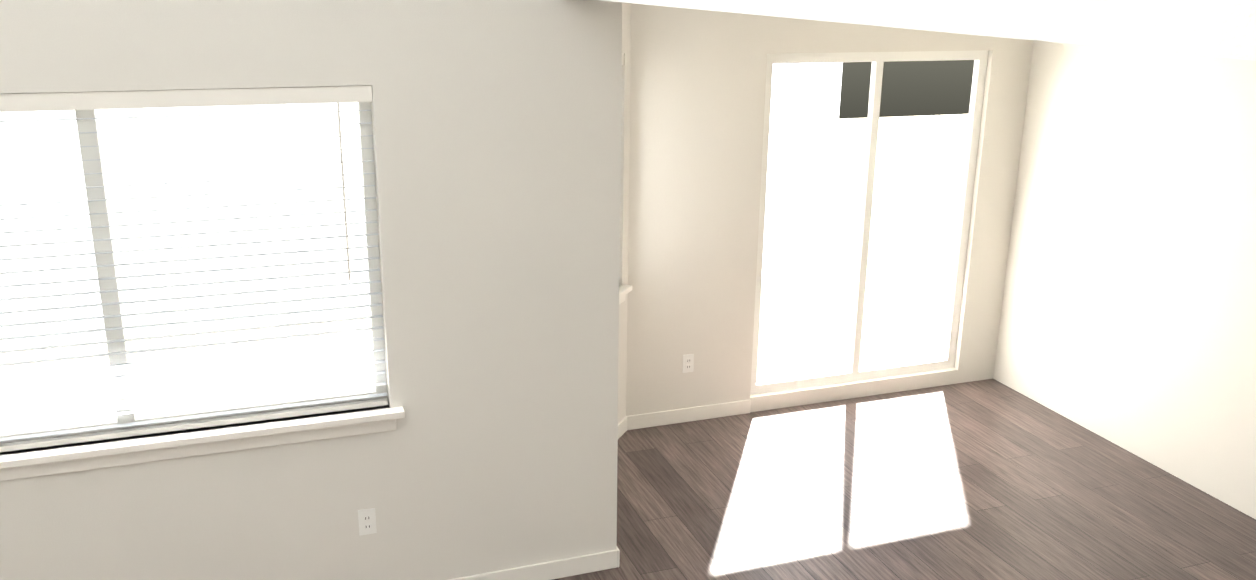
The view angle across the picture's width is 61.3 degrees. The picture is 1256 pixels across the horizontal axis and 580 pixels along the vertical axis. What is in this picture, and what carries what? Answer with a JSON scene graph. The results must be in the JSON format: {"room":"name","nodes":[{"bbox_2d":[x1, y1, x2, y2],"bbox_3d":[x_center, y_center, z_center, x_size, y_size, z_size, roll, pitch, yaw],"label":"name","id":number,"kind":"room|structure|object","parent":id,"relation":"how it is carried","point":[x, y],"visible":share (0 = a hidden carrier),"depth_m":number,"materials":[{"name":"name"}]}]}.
{"room":"empty living room","nodes":[
{"label":"empty living room","id":0,"kind":"room"},
{"bbox_2d":[0,0,621,579],"bbox_3d":[-1.804,-1.111,3.570,3.754,5.300,0.120,-5,18,-19],"label":"wall","id":1,"kind":"structure","parent":0,"point":[496,130],"depth_m":4.22,"materials":[{"name":"paint"}]},
{"bbox_2d":[0,102,386,443],"bbox_3d":[-1.771,-0.094,3.932,1.658,1.293,0.040,-5,18,-19],"label":"window","id":2,"kind":"structure","parent":1,"relation":"in","point":[91,153],"depth_m":3.98,"materials":[{"name":"white plastic"}]},
{"bbox_2d":[0,85,387,451],"bbox_3d":[-1.750,-0.078,3.877,1.656,1.289,0.055,-5,18,-19],"label":"window blinds","id":3,"kind":"object","parent":2,"relation":"attached to","point":[51,101],"visible":1,"depth_m":3.92,"materials":[{"name":"white plastic"}]},
{"bbox_2d":[0,404,404,480],"bbox_3d":[-1.758,0.589,4.076,1.760,0.095,0.173,-5,18,-19],"label":"window sill","id":4,"kind":"structure","parent":1,"relation":"attached to","point":[52,460],"depth_m":4.05,"materials":[{"name":"white wood"}]},
{"bbox_2d":[358,508,376,535],"bbox_3d":[-1.084,0.965,4.407,0.070,0.114,0.009,-5,18,-19],"label":"electrical outlet","id":5,"kind":"object","parent":1,"relation":"attached to","point":[367,520],"visible":1,"depth_m":4.41,"materials":[{"name":"white plastic"}]},
{"bbox_2d":[618,2,630,422],"bbox_3d":[-0.210,-0.288,5.643,0.120,2.570,0.936,7,18,21],"label":"wall","id":6,"kind":"structure","parent":0,"point":[625,123],"depth_m":5.91,"materials":[{"name":"paint"}]},
{"bbox_2d":[448,399,750,579],"bbox_3d":[0.900,2.218,1.669,6.990,0.090,9.820,-5,18,-19],"label":"baseboard","id":7,"kind":"structure","parent":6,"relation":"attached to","point":[573,566],"depth_m":4.87,"materials":[{"name":"white wood"}]},
{"bbox_2d":[619,284,631,303],"bbox_3d":[-0.197,0.106,5.737,0.168,0.090,0.775,7,18,21],"label":"window sill","id":8,"kind":"structure","parent":6,"relation":"attached to","point":[624,289],"depth_m":5.98,"materials":[{"name":"white"}]},
{"bbox_2d":[626,3,1033,415],"bbox_3d":[1.283,-0.528,6.507,2.820,2.570,0.120,-5,18,-19],"label":"wall","id":9,"kind":"structure","parent":0,"point":[697,89],"depth_m":6.22,"materials":[{"name":"paint"}]},
{"bbox_2d":[682,354,693,372],"bbox_3d":[0.363,0.442,6.381,0.070,0.114,0.009,-5,18,-19],"label":"outlet","id":10,"kind":"object","parent":9,"relation":"attached to","point":[688,362],"visible":1,"depth_m":6.38,"materials":[{"name":"white plastic"}]},
{"bbox_2d":[750,50,988,394],"bbox_3d":[1.481,-0.419,6.622,1.548,2.098,0.050,-5,18,-19],"label":"sliding glass door","id":11,"kind":"structure","parent":9,"relation":"in","point":[853,372],"depth_m":6.65,"materials":[{"name":"white plastic"}]},
{"bbox_2d":[552,379,1255,579],"bbox_3d":[0.898,2.319,1.699,7.230,0.120,10.060,-5,18,-19],"label":"floor","id":12,"kind":"structure","parent":0,"point":[990,479],"depth_m":5.54,"materials":[{"name":"laminate"}]},
{"bbox_2d":[993,40,1255,518],"bbox_3d":[3.247,-0.088,5.131,0.120,2.570,3.940,-5,18,-19],"label":"wall","id":13,"kind":"structure","parent":0,"point":[1128,317],"depth_m":5.94,"materials":[{"name":"paint"}]},
{"bbox_3d":[1.301,-1.379,-0.070,0.220,2.610,8.640,-5,18,-19],"label":"wall","id":14,"kind":"structure","parent":0,"visible":0},
{"bbox_2d":[602,0,1255,60],"bbox_3d":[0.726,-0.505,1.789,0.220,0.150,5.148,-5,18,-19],"label":"ceiling","id":15,"kind":"structure","parent":14,"relation":"attached to","point":[1219,28],"depth_m":1.64,"materials":[{"name":"paint"}]},
{"label":"outside","id":16,"kind":"structure","parent":0,"visible":0},
{"bbox_2d":[0,114,968,431],"bbox_3d":[-3.030,-0.715,11.706,26.000,0.100,12.240,-5,18,-19],"label":"ground","id":17,"kind":"structure","parent":16,"point":[804,324],"depth_m":8.55,"materials":[{"name":"beige"}]},
{"bbox_3d":[-0.245,-0.564,5.559,0.501,1.293,0.548,-5,18,-19],"label":"window","id":18,"kind":"structure","parent":0,"visible":0},
{"bbox_2d":[619,53,623,277],"bbox_3d":[-0.188,-0.557,5.537,0.055,1.289,0.701,7,18,21],"label":"window blinds","id":19,"kind":"object","parent":18,"relation":"attached to","point":[621,88],"visible":0.15,"depth_m":5.66,"materials":[{"name":"white plastic"}]},
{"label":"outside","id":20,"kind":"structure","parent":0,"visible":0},
{"bbox_2d":[0,62,842,346],"bbox_3d":[-3.705,-3.000,6.986,12.000,7.100,0.001,-5,18,-19],"label":"sky","id":21,"kind":"structure","parent":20,"point":[804,119],"depth_m":7.99,"materials":[{"name":"white"}]}
]}

